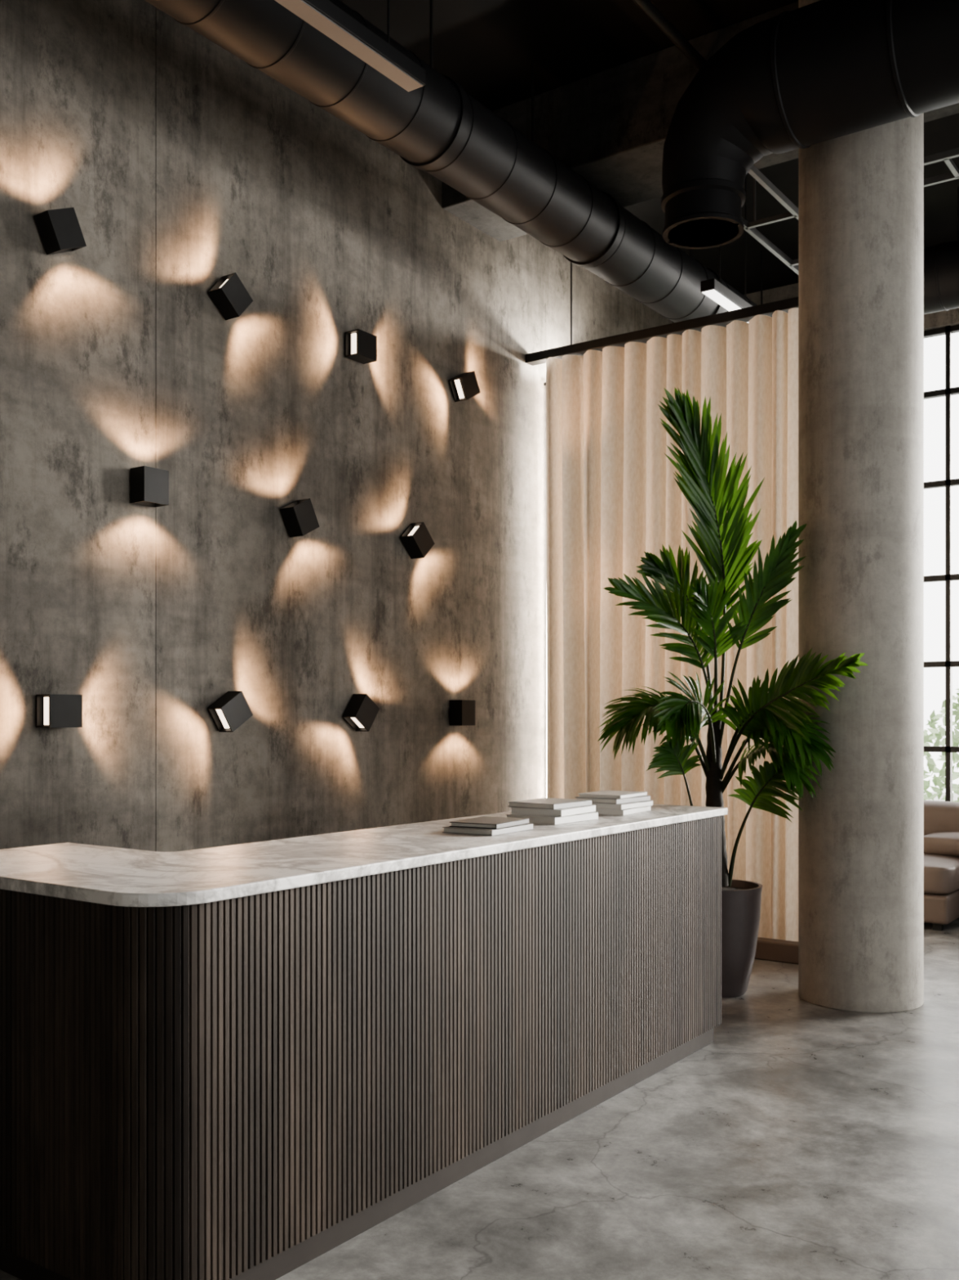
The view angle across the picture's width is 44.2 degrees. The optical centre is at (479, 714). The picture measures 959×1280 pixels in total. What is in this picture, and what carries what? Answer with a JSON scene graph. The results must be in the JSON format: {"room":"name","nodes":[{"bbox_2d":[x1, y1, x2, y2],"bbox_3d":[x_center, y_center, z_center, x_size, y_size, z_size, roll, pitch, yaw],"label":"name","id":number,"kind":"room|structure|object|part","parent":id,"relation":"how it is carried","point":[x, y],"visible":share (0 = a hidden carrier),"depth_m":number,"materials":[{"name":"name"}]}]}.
{"room":"reception lobby","nodes":[
{"label":"reception lobby","id":0,"kind":"room"},
{"bbox_2d":[0,0,673,852],"bbox_3d":[-1.838,-1.200,5.907,0.200,5.500,13.500,0,0,35],"label":"wall","id":1,"kind":"structure","parent":0,"point":[182,166],"depth_m":6.50,"materials":[{"name":"concrete"}]},
{"bbox_2d":[35,693,82,727],"bbox_3d":[-1.952,-0.015,5.472,0.118,0.152,0.172,0,0,35],"label":"wall lamp","id":2,"kind":"object","parent":1,"relation":"attached to","point":[51,710],"visible":1,"depth_m":5.43,"materials":[{"name":"black metal"}]},
{"bbox_2d":[33,207,86,254],"bbox_3d":[-1.949,-2.240,5.476,0.118,0.219,0.209,0,0,35],"label":"wall lamp","id":3,"kind":"object","parent":1,"relation":"attached to","point":[60,230],"visible":1,"depth_m":5.43,"materials":[{"name":"black metal"}]},
{"bbox_2d":[130,466,168,506],"bbox_3d":[-1.651,-1.135,5.895,0.118,0.172,0.152,0,0,35],"label":"wall lamp","id":4,"kind":"object","parent":1,"relation":"attached to","point":[149,486],"visible":1,"depth_m":5.85,"materials":[{"name":"black metal"}]},
{"bbox_2d":[207,272,253,319],"bbox_3d":[-1.340,-2.240,6.333,0.118,0.228,0.230,0,0,35],"label":"wall lamp","id":5,"kind":"object","parent":1,"relation":"attached to","point":[228,294],"visible":1,"depth_m":6.30,"materials":[{"name":"black metal"}]},
{"bbox_2d":[208,690,253,732],"bbox_3d":[-1.340,-0.015,6.333,0.118,0.220,0.226,0,0,35],"label":"wall lamp","id":6,"kind":"object","parent":1,"relation":"attached to","point":[232,709],"visible":1,"depth_m":6.30,"materials":[{"name":"black metal"}]},
{"bbox_2d":[280,497,319,537],"bbox_3d":[-1.034,-1.125,6.764,0.118,0.222,0.214,0,0,35],"label":"wall lamp","id":7,"kind":"object","parent":1,"relation":"attached to","point":[300,518],"visible":1,"depth_m":6.72,"materials":[{"name":"black metal"}]},
{"bbox_2d":[342,693,379,731],"bbox_3d":[-0.727,-0.010,7.196,0.118,0.228,0.224,0,0,35],"label":"wall lamp","id":8,"kind":"object","parent":1,"relation":"attached to","point":[361,712],"visible":1,"depth_m":7.16,"materials":[{"name":"black metal"}]},
{"bbox_2d":[345,328,377,364],"bbox_3d":[-0.727,-2.240,7.196,0.118,0.152,0.172,0,0,35],"label":"wall lamp","id":9,"kind":"object","parent":1,"relation":"attached to","point":[361,346],"visible":1,"depth_m":7.15,"materials":[{"name":"black metal"}]},
{"bbox_2d":[400,521,434,559],"bbox_3d":[-0.407,-1.125,7.646,0.118,0.230,0.228,0,0,35],"label":"wall lamp","id":10,"kind":"object","parent":1,"relation":"attached to","point":[416,539],"visible":1,"depth_m":7.61,"materials":[{"name":"black metal"}]},
{"bbox_2d":[449,700,475,725],"bbox_3d":[-0.121,-0.010,8.048,0.118,0.172,0.152,0,0,35],"label":"wall lamp","id":11,"kind":"object","parent":1,"relation":"attached to","point":[462,713],"visible":1,"depth_m":7.99,"materials":[{"name":"black metal"}]},
{"bbox_2d":[448,370,479,402],"bbox_3d":[-0.107,-2.240,8.069,0.118,0.215,0.223,0,0,35],"label":"wall lamp","id":12,"kind":"object","parent":1,"relation":"attached to","point":[464,386],"visible":1,"depth_m":8.03,"materials":[{"name":"black metal"}]},
{"bbox_2d":[754,937,798,964],"bbox_3d":[1.225,1.490,7.913,2.470,0.120,0.120,0,0,35],"label":"trim","id":13,"kind":"structure","parent":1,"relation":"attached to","point":[769,949],"depth_m":7.39,"materials":[{"name":"wood"}]},
{"bbox_2d":[0,917,958,1279],"bbox_3d":[2.042,1.600,3.149,9.720,0.100,13.900,0,0,35],"label":"floor","id":14,"kind":"structure","parent":0,"point":[807,1140],"depth_m":3.97,"materials":[{"name":"concrete"}]},
{"bbox_2d":[0,804,727,1279],"bbox_3d":[-0.307,0.996,4.574,1.240,1.108,3.380,0,0,35],"label":"reception desk","id":15,"kind":"object","parent":14,"relation":"on","point":[244,1061],"depth_m":3.38,"materials":[{"name":"wood"}]},
{"bbox_2d":[442,816,533,835],"bbox_3d":[0.034,0.421,4.467,0.220,0.040,0.302,0,0,33],"label":"book stack","id":16,"kind":"object","parent":15,"relation":"on","point":[483,825],"visible":1,"depth_m":4.38,"materials":[{"name":"paper"}]},
{"bbox_2d":[505,797,598,824],"bbox_3d":[0.304,0.401,4.916,0.266,0.081,0.338,0,0,35],"label":"book stack","id":17,"kind":"object","parent":15,"relation":"on","point":[546,811],"visible":0.98,"depth_m":4.82,"materials":[{"name":"paper"}]},
{"bbox_2d":[574,790,653,815],"bbox_3d":[0.603,0.398,5.337,0.264,0.087,0.328,0,0,35],"label":"book stack","id":18,"kind":"object","parent":15,"relation":"on","point":[615,802],"visible":0.92,"depth_m":5.23,"materials":[{"name":"paper"}]},
{"bbox_2d":[597,386,867,997],"bbox_3d":[1.336,-0.124,6.397,1.399,3.347,0.860,0,0,13],"label":"potted palm","id":19,"kind":"object","parent":14,"relation":"on","point":[716,499],"visible":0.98,"depth_m":6.40,"materials":[{"name":"plant"}]},
{"bbox_3d":[1.047,0.171,6.439,0.631,0.445,0.031,0,0,-30],"label":"frond stem","id":20,"kind":"part","parent":19,"relation":"part of","materials":[{"name":"green plant"}]},
{"bbox_3d":[1.054,-0.205,6.461,0.598,0.915,0.069,0,0,-23],"label":"frond stem","id":21,"kind":"part","parent":19,"relation":"part of","materials":[{"name":"green plant"}]},
{"bbox_3d":[1.069,0.196,6.675,0.529,0.484,0.027,0,0,18],"label":"frond stem","id":22,"kind":"part","parent":19,"relation":"part of","materials":[{"name":"green plant"}]},
{"bbox_3d":[1.178,0.571,6.599,0.232,0.778,0.024,0,0,3],"label":"frond stem","id":23,"kind":"part","parent":19,"relation":"part of","materials":[{"name":"green plant"}]},
{"bbox_3d":[1.183,-0.301,6.705,0.365,1.107,0.098,0,0,27],"label":"frond stem","id":24,"kind":"part","parent":19,"relation":"part of","materials":[{"name":"green plant"}]},
{"bbox_3d":[1.185,0.137,6.385,0.059,0.421,0.517,0,0,37],"label":"frond stem","id":25,"kind":"part","parent":19,"relation":"part of","materials":[{"name":"green plant"}]},
{"bbox_3d":[1.253,-0.627,6.571,0.178,2.031,0.192,0,0,35],"label":"frond stem","id":26,"kind":"part","parent":19,"relation":"part of","materials":[{"name":"green plant"}]},
{"bbox_3d":[1.260,-0.262,6.441,0.051,0.756,0.350,0,0,26],"label":"frond stem","id":27,"kind":"part","parent":19,"relation":"part of","materials":[{"name":"green plant"}]},
{"bbox_3d":[1.537,0.243,6.373,0.031,0.393,0.615,0,0,-41],"label":"frond stem","id":28,"kind":"part","parent":19,"relation":"part of","materials":[{"name":"green plant"}]},
{"bbox_3d":[1.479,0.178,6.381,0.040,0.431,0.533,0,0,-35],"label":"frond stem","id":29,"kind":"part","parent":19,"relation":"part of","materials":[{"name":"green plant"}]},
{"bbox_2d":[721,879,762,997],"bbox_3d":[1.337,1.250,6.595,0.476,0.600,0.476,0,0,35],"label":"pot","id":30,"kind":"object","parent":19,"relation":"attached to","point":[741,900],"depth_m":6.41,"materials":[{"name":"ceramic"}]},
{"bbox_3d":[1.476,-0.318,6.439,0.464,1.235,0.038,0,0,43],"label":"frond stem","id":31,"kind":"part","parent":19,"relation":"part of","materials":[{"name":"green plant"}]},
{"bbox_3d":[1.511,0.319,6.428,0.500,0.288,0.029,0,0,44],"label":"frond stem","id":32,"kind":"part","parent":19,"relation":"part of","materials":[{"name":"green plant"}]},
{"bbox_3d":[1.502,0.617,6.468,0.034,0.689,0.362,0,0,-42],"label":"frond stem","id":33,"kind":"part","parent":19,"relation":"part of","materials":[{"name":"green plant"}]},
{"bbox_3d":[1.579,0.071,6.258,0.048,0.647,0.859,0,0,-38],"label":"frond stem","id":34,"kind":"part","parent":19,"relation":"part of","materials":[{"name":"green plant"}]},
{"bbox_2d":[798,0,924,1013],"bbox_3d":[2.079,-1.200,6.447,0.650,5.500,0.650,0,0,35],"label":"concrete column","id":35,"kind":"structure","parent":14,"relation":"on","point":[861,193],"depth_m":6.16,"materials":[{"name":"grey concrete"}]},
{"bbox_2d":[924,800,958,930],"bbox_3d":[4.306,1.124,8.478,3.244,0.852,1.390,0,0,35],"label":"sectional sofa","id":36,"kind":"object","parent":14,"relation":"on","point":[941,818],"visible":0.35,"depth_m":8.62,"materials":[{"name":"leather"}]},
{"bbox_2d":[924,853,958,893],"bbox_3d":[3.220,1.185,8.950,0.902,0.252,0.902,0,0,35],"label":"seat cushion","id":37,"kind":"object","parent":36,"relation":"on","point":[941,870],"depth_m":8.43,"materials":[{"name":"leather"}]},
{"bbox_2d":[924,831,958,857],"bbox_3d":[3.797,1.000,8.968,0.834,0.194,0.466,0,0,35],"label":"cushion","id":38,"kind":"object","parent":36,"relation":"on","point":[946,844],"depth_m":8.93,"materials":[{"name":"leather"}]},
{"bbox_2d":[924,800,958,835],"bbox_3d":[3.664,0.910,9.523,0.989,0.427,0.398,0,0,35],"label":"cushion","id":39,"kind":"object","parent":36,"relation":"on","point":[940,816],"depth_m":9.33,"materials":[{"name":"leather"}]},
{"bbox_2d":[339,0,958,294],"bbox_3d":[2.042,-4.025,3.149,9.720,0.150,13.900,0,0,35],"label":"ceiling","id":40,"kind":"structure","parent":0,"point":[488,47],"depth_m":7.05,"materials":[{"name":"concrete"}]},
{"bbox_2d":[274,0,425,92],"bbox_3d":[-0.848,-3.377,4.504,0.100,1.146,1.960,0,0,35],"label":"ceiling light","id":41,"kind":"object","parent":40,"relation":"hanging from","point":[324,15],"visible":1,"depth_m":4.95,"materials":[{"name":"metal"}]},
{"bbox_3d":[-0.396,-3.415,5.139,0.009,1.070,0.009,0,0,13],"label":"rod","id":42,"kind":"part","parent":41,"relation":"part of","materials":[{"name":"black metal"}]},
{"bbox_2d":[144,0,762,332],"bbox_3d":[-0.968,-3.440,5.319,0.470,1.020,13.350,0,0,35],"label":"duct","id":43,"kind":"object","parent":40,"relation":"hanging from","point":[436,127],"visible":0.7,"depth_m":6.33,"materials":[{"name":"metal"}]},
{"bbox_2d":[525,262,798,942],"bbox_3d":[1.432,-1.210,8.075,2.617,5.480,0.257,0,0,35],"label":"pleated curtain","id":44,"kind":"object","parent":40,"relation":"hanging from","point":[614,496],"visible":0.57,"depth_m":8.20,"materials":[{"name":"fabric"}]},
{"bbox_3d":[0.671,-3.315,8.626,0.011,1.270,0.011,0,0,13],"label":"rail rod","id":45,"kind":"part","parent":44,"relation":"part of","materials":[{"name":"black metal"}]},
{"bbox_3d":[1.437,-2.652,8.082,2.620,0.065,0.100,0,0,35],"label":"curtain rail","id":46,"kind":"part","parent":44,"relation":"part of","materials":[{"name":"black metal"}]},
{"bbox_2d":[632,0,706,69],"bbox_3d":[-0.249,-3.835,4.655,0.060,0.230,5.300,0,0,35],"label":"conduit","id":47,"kind":"object","parent":40,"relation":"attached to","point":[646,6],"depth_m":6.46,"materials":[{"name":"black metal"}]},
{"bbox_2d":[700,176,752,323],"bbox_3d":[1.753,-3.377,8.164,0.100,1.146,0.840,0,0,35],"label":"ceiling light","id":48,"kind":"object","parent":40,"relation":"hanging from","point":[713,289],"visible":0.56,"depth_m":7.98,"materials":[{"name":"metal"}]},
{"bbox_3d":[1.626,-3.415,7.984,0.009,1.070,0.009,0,0,-32],"label":"rod","id":49,"kind":"part","parent":48,"relation":"part of","materials":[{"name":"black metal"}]},
{"bbox_2d":[702,288,748,323],"bbox_3d":[1.753,-2.807,8.164,0.084,0.006,0.820,0,0,35],"label":"diffuser","id":50,"kind":"object","parent":48,"relation":"attached to","point":[720,296],"depth_m":7.99,"materials":[{"name":"white plastic"}]},
{"bbox_3d":[1.881,-3.415,8.343,0.009,1.070,0.009,0,0,13],"label":"rod","id":51,"kind":"part","parent":48,"relation":"part of","materials":[{"name":"black metal"}]},
{"bbox_2d":[742,164,798,275],"bbox_3d":[2.017,-3.510,7.645,0.358,0.880,2.400,0,0,35],"label":"cable tray","id":52,"kind":"object","parent":40,"relation":"hanging from","point":[750,227],"visible":0.19,"depth_m":7.38,"materials":[{"name":"metal"}]},
{"bbox_2d":[661,0,958,248],"bbox_3d":[4.000,-3.250,4.261,7.344,1.400,0.636,0,0,35],"label":"air duct","id":53,"kind":"object","parent":40,"relation":"hanging from","point":[822,70],"visible":1,"depth_m":5.75,"materials":[{"name":"metal"}]},
{"bbox_2d":[924,186,958,314],"bbox_3d":[5.999,-3.503,7.146,7.300,0.894,0.488,0,0,35],"label":"air duct","id":54,"kind":"object","parent":40,"relation":"hanging from","point":[941,261],"visible":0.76,"depth_m":8.75,"materials":[{"name":"metal"}]},
{"bbox_2d":[924,147,958,186],"bbox_3d":[4.805,-3.620,5.725,5.800,0.660,0.328,0,0,35],"label":"cable tray","id":55,"kind":"object","parent":40,"relation":"hanging from","point":[946,156],"visible":0.19,"depth_m":7.08,"materials":[{"name":"metal"}]},
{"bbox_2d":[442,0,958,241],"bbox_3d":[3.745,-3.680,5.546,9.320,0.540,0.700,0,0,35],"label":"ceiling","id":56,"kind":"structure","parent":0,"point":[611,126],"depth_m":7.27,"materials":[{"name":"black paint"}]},
{"bbox_2d":[744,283,958,330],"bbox_3d":[6.010,-1.200,8.733,9.720,5.500,0.200,0,0,35],"label":"wall","id":57,"kind":"structure","parent":0,"point":[951,317],"depth_m":10.82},
{"bbox_2d":[924,324,958,801],"bbox_3d":[6.016,-1.123,8.698,8.890,4.394,0.090,0,0,35],"label":"window","id":58,"kind":"structure","parent":57,"relation":"in","point":[948,331],"depth_m":10.09,"materials":[{"name":"black metal"}]},
{"label":"outside","id":59,"kind":"structure","parent":0,"visible":0},
{"bbox_2d":[924,791,958,800],"bbox_3d":[9.829,1.700,15.557,30.000,0.100,15.250,0,0,35],"label":"ground","id":60,"kind":"structure","parent":59,"point":[956,796],"depth_m":23.50,"materials":[{"name":"white"}]},
{"bbox_2d":[924,688,958,801],"bbox_3d":[7.932,0.491,12.791,18.306,2.488,2.929,0,0,35],"label":"hedge","id":61,"kind":"object","parent":60,"relation":"on","point":[931,765],"visible":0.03,"depth_m":14.48,"materials":[{"name":"green plant"}]}
]}

